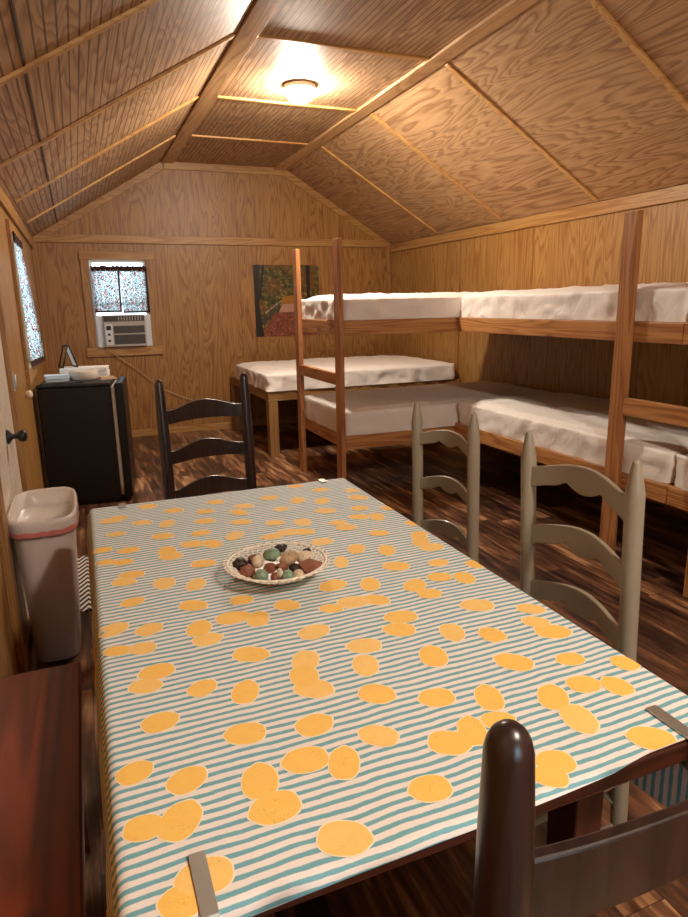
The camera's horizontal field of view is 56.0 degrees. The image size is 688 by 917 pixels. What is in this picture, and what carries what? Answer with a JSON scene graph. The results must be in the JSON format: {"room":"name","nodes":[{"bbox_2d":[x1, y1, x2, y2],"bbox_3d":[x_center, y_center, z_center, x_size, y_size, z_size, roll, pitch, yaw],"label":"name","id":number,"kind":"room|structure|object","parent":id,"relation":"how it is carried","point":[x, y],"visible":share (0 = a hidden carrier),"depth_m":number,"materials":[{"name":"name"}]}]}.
{"room":"bunk cabin interior","nodes":[
{"label":"bunk cabin interior","id":0,"kind":"room"},
{"bbox_2d":[0,205,48,677],"bbox_3d":[-1.382,-0.213,2.419,0.090,2.140,9.400,-6,14,-21],"label":"wall","id":1,"kind":"structure","parent":0,"point":[36,472],"depth_m":3.82,"materials":[{"name":"brown wood"}]},
{"bbox_2d":[0,335,27,639],"bbox_3d":[-1.419,-0.213,2.716,0.116,1.978,0.865,-6,14,-21],"label":"door","id":2,"kind":"structure","parent":1,"relation":"in","point":[9,466],"depth_m":2.80,"materials":[{"name":"white paint"}]},
{"bbox_2d":[0,477,28,672],"bbox_3d":[-1.248,-0.107,2.264,0.024,2.000,0.095,-6,14,-21],"label":"trim","id":3,"kind":"structure","parent":1,"relation":"attached to","point":[5,547],"depth_m":2.38,"materials":[{"name":"brown wood"}]},
{"bbox_2d":[0,279,28,491],"bbox_3d":[-1.622,-0.315,3.162,0.024,2.000,0.115,-6,14,-21],"label":"trim","id":4,"kind":"structure","parent":1,"relation":"attached to","point":[3,325],"depth_m":3.12,"materials":[{"name":"brown wood"}]},
{"bbox_2d":[12,372,17,390],"bbox_3d":[-1.604,-0.374,3.153,0.014,0.090,0.040,-6,14,-21],"label":"hinge","id":5,"kind":"object","parent":1,"relation":"in","point":[13,374],"depth_m":3.15,"materials":[{"name":"metal"}]},
{"bbox_2d":[0,186,33,247],"bbox_3d":[-1.349,-1.165,2.212,0.020,0.095,9.400,-6,14,-21],"label":"trim","id":6,"kind":"structure","parent":1,"relation":"attached to","point":[5,202],"depth_m":4.46,"materials":[{"name":"brown wood"}]},
{"bbox_2d":[5,219,36,385],"bbox_3d":[-2.220,-1.042,4.387,0.101,1.017,0.794,-6,14,-21],"label":"window","id":7,"kind":"structure","parent":1,"relation":"in","point":[30,372],"depth_m":4.09,"materials":[{"name":"wood"}]},
{"bbox_2d":[12,231,45,366],"bbox_3d":[-2.131,-1.066,4.385,0.080,0.844,0.610,-6,14,-21],"label":"window curtain","id":8,"kind":"object","parent":7,"relation":"hanging from","point":[36,352],"visible":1,"depth_m":4.39,"materials":[{"name":"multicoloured fabric"}]},
{"bbox_2d":[19,613,32,673],"bbox_3d":[-0.587,1.188,0.936,0.020,0.075,5.540,-6,14,-21],"label":"baseboard","id":9,"kind":"structure","parent":1,"relation":"attached to","point":[28,635],"depth_m":2.70,"materials":[{"name":"brown wood"}]},
{"bbox_2d":[25,390,32,398],"bbox_3d":[-1.948,-0.396,4.002,0.042,0.052,0.052,-6,14,-21],"label":"wall hook","id":10,"kind":"object","parent":1,"relation":"attached to","point":[28,394],"visible":1,"depth_m":3.98,"materials":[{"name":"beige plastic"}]},
{"bbox_2d":[0,0,161,86],"bbox_3d":[-0.762,-1.678,2.410,1.276,0.764,0.038,-6,14,-21],"label":"trim","id":11,"kind":"structure","parent":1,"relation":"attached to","point":[146,4],"depth_m":2.35,"materials":[{"name":"brown wood"}]},
{"bbox_2d":[27,135,175,222],"bbox_3d":[-2.063,-2.402,5.538,1.276,0.764,0.038,-6,14,-21],"label":"trim","id":12,"kind":"structure","parent":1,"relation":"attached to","point":[174,136],"depth_m":5.52,"materials":[{"name":"brown wood"}]},
{"bbox_2d":[15,95,198,202],"bbox_3d":[-1.629,-2.161,4.496,1.276,0.764,0.038,-6,14,-21],"label":"trim","id":13,"kind":"structure","parent":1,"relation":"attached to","point":[197,96],"depth_m":4.48,"materials":[{"name":"brown wood"}]},
{"bbox_2d":[0,33,234,168],"bbox_3d":[-1.195,-1.919,3.453,1.276,0.764,0.038,-6,14,-21],"label":"trim","id":14,"kind":"structure","parent":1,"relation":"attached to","point":[126,95],"depth_m":3.44,"materials":[{"name":"brown wood"}]},
{"bbox_2d":[32,163,386,429],"bbox_3d":[-1.281,-1.806,7.347,4.170,2.940,0.090,-6,14,-21],"label":"wall","id":15,"kind":"structure","parent":0,"point":[205,293],"depth_m":7.18,"materials":[{"name":"brown wood"}]},
{"bbox_2d":[8,0,56,222],"bbox_3d":[-1.116,-1.384,2.247,0.009,0.007,9.380,-6,14,-21],"label":"trim","id":16,"kind":"structure","parent":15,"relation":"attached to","point":[10,1],"depth_m":2.48,"materials":[{"name":"brown wood"}]},
{"bbox_2d":[32,242,51,374],"bbox_3d":[-3.078,-1.160,6.690,0.050,2.055,0.018,-6,14,-21],"label":"trim","id":17,"kind":"structure","parent":15,"relation":"attached to","point":[34,250],"depth_m":6.59,"materials":[{"name":"brown wood"}]},
{"bbox_2d":[38,161,163,233],"bbox_3d":[-2.488,-2.655,6.589,1.319,0.769,0.018,-6,14,-21],"label":"trim","id":18,"kind":"structure","parent":15,"relation":"attached to","point":[156,168],"depth_m":6.60,"materials":[{"name":"brown wood"}]},
{"bbox_2d":[78,251,163,356],"bbox_3d":[-2.381,-1.644,6.905,0.789,1.077,0.101,-6,14,-21],"label":"window","id":19,"kind":"structure","parent":15,"relation":"in","point":[86,258],"depth_m":6.84,"materials":[{"name":"wood"}]},
{"bbox_2d":[96,314,152,347],"bbox_3d":[-2.388,-1.391,7.025,0.556,0.335,0.354,-6,14,-21],"label":"air conditioner","id":20,"kind":"object","parent":19,"relation":"in","point":[125,330],"visible":1,"depth_m":6.88,"materials":[{"name":"grey plastic"}]},
{"bbox_2d":[103,315,143,321],"bbox_3d":[-2.330,-1.483,6.850,0.410,0.057,0.005,-6,14,-21],"label":"outlet","id":21,"kind":"object","parent":20,"relation":"attached to","point":[106,318],"depth_m":6.85,"materials":[{"name":"grey plastic"}]},
{"bbox_2d":[113,325,144,332],"bbox_3d":[-2.288,-1.377,6.891,0.315,0.077,0.005,-6,14,-21],"label":"grille","id":22,"kind":"object","parent":20,"relation":"attached to","point":[116,328],"depth_m":6.89,"materials":[{"name":"grey plastic"}]},
{"bbox_2d":[114,334,145,343],"bbox_3d":[-2.286,-1.276,6.915,0.315,0.100,0.005,-6,14,-21],"label":"grille","id":23,"kind":"object","parent":20,"relation":"attached to","point":[118,338],"depth_m":6.91,"materials":[{"name":"grey plastic"}]},
{"bbox_2d":[107,347,193,400],"bbox_3d":[-2.016,-0.902,7.162,1.094,0.703,0.055,-7,15,-24],"label":"power cord","id":24,"kind":"object","parent":20,"relation":"attached to","point":[107,347],"visible":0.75,"depth_m":7.08,"materials":[{"name":"brown plastic"}]},
{"bbox_3d":[-2.359,-1.969,6.759,0.558,0.012,0.012,-6,14,-21],"label":"curtain rod","id":25,"kind":"object","parent":19,"relation":"attached to","visible":0},
{"bbox_2d":[90,265,121,312],"bbox_3d":[-2.472,-1.766,6.739,0.276,0.477,0.038,-6,14,-21],"label":"window curtain","id":26,"kind":"object","parent":25,"relation":"hanging from","point":[106,284],"visible":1,"depth_m":6.75,"materials":[{"name":"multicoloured fabric"}]},
{"bbox_2d":[118,266,149,312],"bbox_3d":[-2.215,-1.789,6.838,0.282,0.486,0.039,-7,15,-22],"label":"window curtain","id":27,"kind":"object","parent":25,"relation":"hanging from","point":[133,284],"visible":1,"depth_m":6.84,"materials":[{"name":"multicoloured fabric"}]},
{"bbox_2d":[32,234,389,247],"bbox_3d":[-1.272,-2.402,7.152,3.950,0.080,0.020,-6,14,-21],"label":"trim","id":28,"kind":"structure","parent":15,"relation":"attached to","point":[56,238],"depth_m":7.02,"materials":[{"name":"brown wood"}]},
{"bbox_2d":[132,416,297,436],"bbox_3d":[-1.234,-0.402,7.631,3.990,0.075,0.020,-6,14,-21],"label":"baseboard","id":29,"kind":"structure","parent":15,"relation":"attached to","point":[226,425],"depth_m":7.47,"materials":[{"name":"brown wood"}]},
{"bbox_2d":[161,0,281,163],"bbox_3d":[-0.087,-2.113,2.518,0.115,0.020,9.400,-6,14,-21],"label":"trim","id":30,"kind":"structure","parent":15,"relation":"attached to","point":[259,14],"depth_m":4.07,"materials":[{"name":"brown wood"}]},
{"bbox_2d":[163,162,281,175],"bbox_3d":[-1.286,-3.130,6.979,1.288,0.075,0.018,-6,14,-21],"label":"trim","id":31,"kind":"structure","parent":15,"relation":"attached to","point":[176,165],"depth_m":6.96,"materials":[{"name":"brown wood"}]},
{"bbox_2d":[253,265,319,336],"bbox_3d":[-0.658,-1.840,7.543,0.787,0.802,0.009,-6,14,-21],"label":"wall picture","id":32,"kind":"object","parent":15,"relation":"attached to","point":[273,284],"visible":0.89,"depth_m":7.50,"materials":[{"name":"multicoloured printed paper"}]},
{"bbox_2d":[282,169,385,240],"bbox_3d":[-0.072,-2.927,7.531,1.319,0.769,0.018,-6,14,-21],"label":"trim","id":33,"kind":"structure","parent":15,"relation":"attached to","point":[286,174],"depth_m":7.48,"materials":[{"name":"brown wood"}]},
{"bbox_2d":[387,248,391,355],"bbox_3d":[0.570,-1.570,8.113,0.055,2.055,0.018,-6,14,-21],"label":"trim","id":34,"kind":"structure","parent":15,"relation":"attached to","point":[389,254],"depth_m":7.96,"materials":[{"name":"brown wood"}]},
{"bbox_2d":[274,0,538,169],"bbox_3d":[1.037,-2.239,2.956,0.115,0.020,9.400,-6,14,-21],"label":"trim","id":35,"kind":"structure","parent":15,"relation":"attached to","point":[512,8],"depth_m":4.17,"materials":[{"name":"brown wood"}]},
{"bbox_2d":[0,0,687,243],"bbox_3d":[0.482,-1.810,2.825,4.170,0.913,9.580,-6,14,-21],"label":"ceiling","id":36,"kind":"structure","parent":0,"point":[557,69],"depth_m":3.97,"materials":[{"name":"brown wood"}]},
{"bbox_2d":[191,134,307,145],"bbox_3d":[-0.851,-2.917,5.924,1.088,0.014,0.038,-6,14,-21],"label":"trim","id":37,"kind":"structure","parent":36,"relation":"attached to","point":[193,135],"depth_m":5.90,"materials":[{"name":"brown wood"}]},
{"bbox_2d":[216,95,355,111],"bbox_3d":[-0.417,-2.675,4.881,1.088,0.014,0.038,-6,14,-21],"label":"trim","id":38,"kind":"structure","parent":36,"relation":"attached to","point":[218,97],"depth_m":4.86,"materials":[{"name":"brown wood"}]},
{"bbox_2d":[284,80,315,103],"bbox_3d":[-0.305,-2.530,4.496,0.226,0.121,0.226,-6,14,-21],"label":"ceiling lamp","id":39,"kind":"object","parent":36,"relation":"attached to","point":[297,91],"visible":1,"depth_m":4.42,"materials":[{"name":"white glass"}]},
{"bbox_2d":[257,34,428,61],"bbox_3d":[0.017,-2.434,3.838,1.088,0.014,0.038,-6,14,-21],"label":"trim","id":40,"kind":"structure","parent":36,"relation":"attached to","point":[261,36],"depth_m":3.82,"materials":[{"name":"brown wood"}]},
{"bbox_2d":[29,423,687,916],"bbox_3d":[0.529,0.654,3.414,4.170,0.080,9.580,-6,14,-21],"label":"floor","id":41,"kind":"structure","parent":0,"point":[440,884],"depth_m":3.52,"materials":[{"name":"brown wood"}]},
{"bbox_2d":[7,487,81,661],"bbox_3d":[-1.226,0.488,2.723,0.261,0.629,0.508,-6,14,-21],"label":"waste bin","id":42,"kind":"object","parent":41,"relation":"on","point":[42,524],"visible":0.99,"depth_m":2.56,"materials":[{"name":"plastic"}]},
{"bbox_2d":[0,662,90,916],"bbox_3d":[-0.525,0.937,1.069,0.230,0.500,1.438,-6,14,-21],"label":"bench","id":43,"kind":"object","parent":41,"relation":"on","point":[45,838],"visible":1,"depth_m":1.24,"materials":[{"name":"red wood"}]},
{"bbox_2d":[33,376,135,504],"bbox_3d":[-1.927,-0.151,4.872,0.599,0.896,0.522,-5,14,-14],"label":"mini fridge","id":44,"kind":"object","parent":41,"relation":"on","point":[86,425],"visible":0.84,"depth_m":4.64,"materials":[{"name":"black metal"}]},
{"bbox_2d":[44,373,69,381],"bbox_3d":[-2.114,-0.595,4.768,0.171,0.045,0.139,-8,15,-25],"label":"stack","id":45,"kind":"object","parent":44,"relation":"on","point":[50,377],"visible":1,"depth_m":4.71,"materials":[{"name":"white paper"}]},
{"bbox_2d":[69,369,97,380],"bbox_3d":[-1.947,-0.627,4.840,0.200,0.068,0.200,-6,14,-21],"label":"tape roll","id":46,"kind":"object","parent":44,"relation":"on","point":[79,374],"visible":0.97,"depth_m":4.76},
{"bbox_2d":[59,365,109,375],"bbox_3d":[-2.020,-0.678,5.042,0.351,0.075,0.171,-4,14,-13],"label":"pile","id":47,"kind":"object","parent":44,"relation":"on","point":[103,370],"visible":0.63,"depth_m":4.99,"materials":[{"name":"white paper"}]},
{"bbox_2d":[58,345,78,367],"bbox_3d":[-2.123,-0.784,4.958,0.122,0.172,0.102,-13,18,-40],"label":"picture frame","id":48,"kind":"object","parent":47,"relation":"on","point":[68,351],"visible":1,"depth_m":4.96,"materials":[{"name":"black plastic"}]},
{"bbox_2d":[96,375,116,379],"bbox_3d":[-1.779,-0.604,4.832,0.090,0.020,0.120,11,18,42],"label":"leaflet","id":49,"kind":"object","parent":44,"relation":"on","point":[109,376],"visible":1,"depth_m":4.81,"materials":[{"name":"beige paper"}]},
{"bbox_2d":[77,555,91,612],"bbox_3d":[-1.131,0.620,3.497,0.920,0.008,0.750,-6,14,-21],"label":"floor mat","id":50,"kind":"object","parent":41,"relation":"on","point":[83,562],"visible":0.02,"depth_m":3.36,"materials":[{"name":"fabric"}]},
{"bbox_2d":[154,373,256,499],"bbox_3d":[-0.567,0.164,3.062,0.538,1.079,0.408,-10,16,-32],"label":"chair","id":51,"kind":"object","parent":41,"relation":"on","point":[199,408],"visible":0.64,"depth_m":3.16,"materials":[{"name":"black wood"}]},
{"bbox_2d":[230,376,459,456],"bbox_3d":[-0.043,-0.587,7.137,2.058,0.620,1.610,-6,14,-21],"label":"platform bed","id":52,"kind":"object","parent":41,"relation":"on","point":[272,398],"visible":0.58,"depth_m":6.15,"materials":[{"name":"brown wood"}]},
{"bbox_2d":[236,355,454,391],"bbox_3d":[-0.022,-0.948,6.892,2.034,0.191,1.357,-6,14,-21],"label":"mattress","id":53,"kind":"object","parent":52,"relation":"on","point":[270,376],"visible":0.91,"depth_m":6.43,"materials":[{"name":"white fabric"}]},
{"bbox_2d":[292,238,465,479],"bbox_3d":[0.694,-0.787,5.320,1.963,1.828,0.990,-6,14,-21],"label":"bunk bed","id":54,"kind":"object","parent":41,"relation":"on","point":[340,328],"visible":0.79,"depth_m":4.70,"materials":[{"name":"brown wood"}]},
{"bbox_2d":[301,292,478,320],"bbox_3d":[0.701,-1.242,5.215,1.951,0.188,1.019,-6,14,-21],"label":"mattress","id":55,"kind":"object","parent":54,"relation":"on","point":[367,306],"visible":0.56,"depth_m":4.64,"materials":[{"name":"white cotton fabric"}]},
{"bbox_2d":[304,381,552,435],"bbox_3d":[0.714,-0.462,5.408,1.945,0.210,1.003,-6,14,-21],"label":"mattress","id":56,"kind":"object","parent":54,"relation":"on","point":[378,410],"visible":0.8,"depth_m":4.96,"materials":[{"name":"white cotton fabric"}]},
{"bbox_2d":[411,402,479,562],"bbox_3d":[0.206,0.358,2.247,0.426,1.050,0.415,-9,16,-30],"label":"chair","id":57,"kind":"object","parent":41,"relation":"on","point":[470,447],"visible":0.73,"depth_m":2.26,"materials":[{"name":"grey paint"}]},
{"bbox_2d":[252,739,687,916],"bbox_3d":[-0.111,0.657,1.692,0.905,0.738,1.661,-6,14,-21],"label":"dining table","id":58,"kind":"object","parent":41,"relation":"on","point":[578,812],"visible":0.02,"depth_m":0.95,"materials":[{"name":"brown wood"}]},
{"bbox_2d":[87,478,687,916],"bbox_3d":[-0.112,0.423,1.633,0.977,0.263,1.661,-6,14,-21],"label":"tablecloth","id":59,"kind":"object","parent":58,"relation":"on","point":[330,726],"visible":1,"depth_m":1.12,"materials":[{"name":"fabric"}]},
{"bbox_2d":[118,503,125,507],"bbox_3d":[-0.758,0.185,2.216,0.022,0.056,0.053,-6,14,-21],"label":"clip","id":60,"kind":"object","parent":59,"relation":"attached to","point":[121,505],"visible":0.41,"depth_m":2.20,"materials":[{"name":"metal"}]},
{"bbox_2d":[188,850,219,916],"bbox_3d":[-0.164,0.523,0.760,0.020,0.056,0.096,-6,14,-21],"label":"clip","id":61,"kind":"object","parent":59,"relation":"attached to","point":[205,894],"visible":0.92,"depth_m":0.75,"materials":[{"name":"metal"}]},
{"bbox_2d":[223,540,329,584],"bbox_3d":[-0.165,0.272,1.603,0.265,0.047,0.265,-6,14,-21],"label":"bowl","id":62,"kind":"object","parent":59,"relation":"on","point":[232,571],"visible":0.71,"depth_m":1.62,"materials":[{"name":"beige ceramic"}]},
{"bbox_2d":[232,557,246,570],"bbox_3d":[-0.258,0.264,1.602,0.036,0.038,0.036,9,17,35],"label":"stone","id":63,"kind":"object","parent":62,"relation":"in","point":[239,562],"visible":0.78,"depth_m":1.59,"materials":[{"name":"black stone"}]},
{"bbox_2d":[240,564,254,576],"bbox_3d":[-0.235,0.276,1.579,0.038,0.036,0.035,-4,14,-10],"label":"stone","id":64,"kind":"object","parent":62,"relation":"in","point":[247,570],"visible":0.91,"depth_m":1.56,"materials":[{"name":"red stone"}]},
{"bbox_2d":[247,554,255,564],"bbox_3d":[-0.226,0.255,1.627,0.030,0.033,0.032,3,14,17],"label":"stone","id":65,"kind":"object","parent":62,"relation":"on","point":[250,557],"visible":0.41,"depth_m":1.62,"materials":[{"name":"brown stone"}]},
{"bbox_2d":[251,555,263,567],"bbox_3d":[-0.212,0.253,1.595,0.030,0.029,0.039,2,14,14],"label":"stone","id":66,"kind":"object","parent":62,"relation":"in","point":[257,561],"visible":1,"depth_m":1.58,"materials":[{"name":"beige stone"}]},
{"bbox_2d":[254,569,267,579],"bbox_3d":[-0.198,0.282,1.552,0.033,0.034,0.032,-1,13,1],"label":"stone","id":67,"kind":"object","parent":62,"relation":"in","point":[260,574],"visible":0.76,"depth_m":1.54,"materials":[{"name":"green stone"}]},
{"bbox_2d":[263,562,275,573],"bbox_3d":[-0.183,0.269,1.582,0.032,0.030,0.036,1,14,9],"label":"stone","id":68,"kind":"object","parent":62,"relation":"on","point":[269,567],"visible":0.88,"depth_m":1.57,"materials":[{"name":"red stone"}]},
{"bbox_2d":[263,548,280,561],"bbox_3d":[-0.180,0.239,1.602,0.045,0.034,0.034,-1,13,2],"label":"stone","id":69,"kind":"object","parent":62,"relation":"in","point":[271,554],"visible":0.97,"depth_m":1.59,"materials":[{"name":"green stone"}]},
{"bbox_2d":[270,572,278,579],"bbox_3d":[-0.165,0.285,1.555,0.025,0.022,0.026,3,14,17],"label":"stone","id":70,"kind":"object","parent":62,"relation":"in","point":[273,576],"visible":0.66,"depth_m":1.55,"materials":[{"name":"red stone"}]},
{"bbox_2d":[276,568,282,578],"bbox_3d":[-0.154,0.275,1.546,0.022,0.026,0.009,9,17,37],"label":"stone","id":71,"kind":"object","parent":62,"relation":"in","point":[279,572],"visible":1,"depth_m":1.54,"materials":[{"name":"beige stone"}]},
{"bbox_2d":[274,543,286,552],"bbox_3d":[-0.162,0.228,1.641,0.032,0.022,0.033,1,14,9],"label":"stone","id":72,"kind":"object","parent":62,"relation":"in","point":[282,547],"visible":0.74,"depth_m":1.63,"materials":[{"name":"black stone"}]},
{"bbox_2d":[276,562,287,570],"bbox_3d":[-0.152,0.263,1.577,0.029,0.025,0.024,-10,16,-34],"label":"stone","id":73,"kind":"object","parent":62,"relation":"on","point":[282,565],"visible":0.81,"depth_m":1.57,"materials":[{"name":"red stone"}]},
{"bbox_2d":[281,570,293,582],"bbox_3d":[-0.135,0.282,1.547,0.032,0.031,0.032,10,17,38],"label":"stone","id":74,"kind":"object","parent":62,"relation":"in","point":[287,574],"visible":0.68,"depth_m":1.54,"materials":[{"name":"green stone"}]},
{"bbox_2d":[279,550,297,565],"bbox_3d":[-0.136,0.246,1.604,0.042,0.035,0.057,12,19,43],"label":"stone","id":75,"kind":"object","parent":62,"relation":"in","point":[289,557],"visible":0.93,"depth_m":1.59,"materials":[{"name":"beige stone"}]},
{"bbox_2d":[288,563,298,571],"bbox_3d":[-0.122,0.268,1.583,0.024,0.026,0.033,9,17,36],"label":"stone","id":76,"kind":"object","parent":62,"relation":"in","point":[294,566],"visible":0.72,"depth_m":1.57,"materials":[{"name":"black stone"}]},
{"bbox_2d":[293,569,303,580],"bbox_3d":[-0.110,0.281,1.561,0.027,0.027,0.027,-1,13,2],"label":"stone","id":77,"kind":"object","parent":62,"relation":"in","point":[297,573],"visible":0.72,"depth_m":1.55,"materials":[{"name":"beige stone"}]},
{"bbox_2d":[297,551,312,562],"bbox_3d":[-0.099,0.249,1.630,0.044,0.034,0.039,-3,14,-8],"label":"stone","id":78,"kind":"object","parent":62,"relation":"in","point":[303,555],"visible":0.65,"depth_m":1.62,"materials":[{"name":"beige stone"}]},
{"bbox_2d":[298,558,321,571],"bbox_3d":[-0.084,0.263,1.588,0.061,0.035,0.038,-4,14,-12],"label":"stone","id":79,"kind":"object","parent":62,"relation":"in","point":[308,565],"visible":0.84,"depth_m":1.57,"materials":[{"name":"red stone"}]},
{"bbox_2d":[646,705,687,770],"bbox_3d":[0.524,0.445,1.028,0.022,0.056,0.096,-6,14,-21],"label":"clip","id":80,"kind":"object","parent":59,"relation":"attached to","point":[672,722],"visible":0.61,"depth_m":1.03,"materials":[{"name":"metal"}]},
{"bbox_2d":[456,430,645,871],"bbox_3d":[0.403,0.505,1.565,0.446,1.076,0.465,-6,14,-21],"label":"chair","id":81,"kind":"object","parent":41,"relation":"on","point":[629,505],"visible":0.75,"depth_m":1.53,"materials":[{"name":"grey paint"}]},
{"bbox_2d":[455,210,687,551],"bbox_3d":[1.667,-0.518,4.149,1.062,1.815,1.961,-6,14,-21],"label":"bunk bed","id":82,"kind":"object","parent":41,"relation":"on","point":[625,330],"visible":0.61,"depth_m":3.41,"materials":[{"name":"brown wood"}]},
{"bbox_2d":[458,392,687,482],"bbox_3d":[1.692,-0.224,4.230,1.039,0.200,1.975,-6,14,-21],"label":"mattress","id":83,"kind":"object","parent":82,"relation":"on","point":[575,425],"visible":0.79,"depth_m":3.92,"materials":[{"name":"white cotton fabric"}]},
{"bbox_2d":[461,282,687,321],"bbox_3d":[1.676,-0.983,4.046,1.040,0.193,1.978,-6,14,-21],"label":"mattress","id":84,"kind":"object","parent":82,"relation":"on","point":[663,301],"visible":0.92,"depth_m":3.63,"materials":[{"name":"white fabric"}]},
{"bbox_2d":[472,719,687,916],"bbox_3d":[0.417,0.751,0.590,0.543,1.050,0.406,-6,14,-21],"label":"chair","id":85,"kind":"object","parent":41,"relation":"on","point":[586,875],"visible":1,"depth_m":0.59,"materials":[{"name":"brown wood"}]},
{"bbox_2d":[622,323,687,597],"bbox_3d":[2.348,-0.139,2.511,1.062,1.815,2.233,-6,14,-21],"label":"bunk bed","id":86,"kind":"object","parent":41,"relation":"on","point":[677,415],"visible":1,"depth_m":3.12,"materials":[{"name":"brown wood"}]},
{"bbox_2d":[675,452,687,490],"bbox_3d":[2.427,0.186,2.459,1.041,0.199,1.953,-6,14,-21],"label":"mattress","id":87,"kind":"object","parent":86,"relation":"on","point":[681,481],"visible":1,"depth_m":3.11,"materials":[{"name":"white fabric"}]},
{"bbox_2d":[392,199,687,406],"bbox_3d":[2.398,-0.638,3.893,0.090,2.140,9.400,-6,14,-21],"label":"wall","id":88,"kind":"structure","parent":0,"point":[586,251],"depth_m":5.31,"materials":[{"name":"brown wood"}]},
{"bbox_2d":[320,146,436,232],"bbox_3d":[0.376,-2.676,6.490,1.276,0.764,0.038,-6,14,-21],"label":"trim","id":89,"kind":"structure","parent":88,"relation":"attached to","point":[321,147],"depth_m":6.46,"materials":[{"name":"brown wood"}]},
{"bbox_2d":[370,113,502,219],"bbox_3d":[0.809,-2.435,5.447,1.276,0.764,0.038,-6,14,-21],"label":"trim","id":90,"kind":"structure","parent":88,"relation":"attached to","point":[373,115],"depth_m":5.41,"materials":[{"name":"brown wood"}]},
{"bbox_2d":[453,241,460,377],"bbox_3d":[1.166,-1.257,6.726,0.018,1.910,0.080,-6,14,-21],"label":"trim","id":91,"kind":"structure","parent":88,"relation":"attached to","point":[457,243],"depth_m":6.61,"materials":[{"name":"brown wood"}]},
{"bbox_2d":[445,62,597,199],"bbox_3d":[1.243,-2.193,4.404,1.276,0.764,0.038,-6,14,-21],"label":"trim","id":92,"kind":"structure","parent":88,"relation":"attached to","point":[448,65],"depth_m":4.36,"materials":[{"name":"brown wood"}]},
{"bbox_2d":[390,184,687,251],"bbox_3d":[2.330,-1.580,3.647,0.020,0.090,9.400,-6,14,-21],"label":"trim","id":93,"kind":"structure","parent":88,"relation":"attached to","point":[676,193],"depth_m":5.09,"materials":[{"name":"brown wood"}]},
{"bbox_2d":[465,438,687,513],"bbox_3d":[2.370,0.374,4.105,0.020,0.075,9.380,-6,14,-21],"label":"baseboard","id":94,"kind":"structure","parent":88,"relation":"attached to","point":[666,505],"depth_m":4.59,"materials":[{"name":"brown wood"}]},
{"bbox_2d":[586,0,687,111],"bbox_3d":[1.677,-1.952,3.361,1.276,0.764,0.038,-6,14,-21],"label":"trim","id":95,"kind":"structure","parent":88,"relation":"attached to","point":[595,4],"depth_m":3.25,"materials":[{"name":"brown wood"}]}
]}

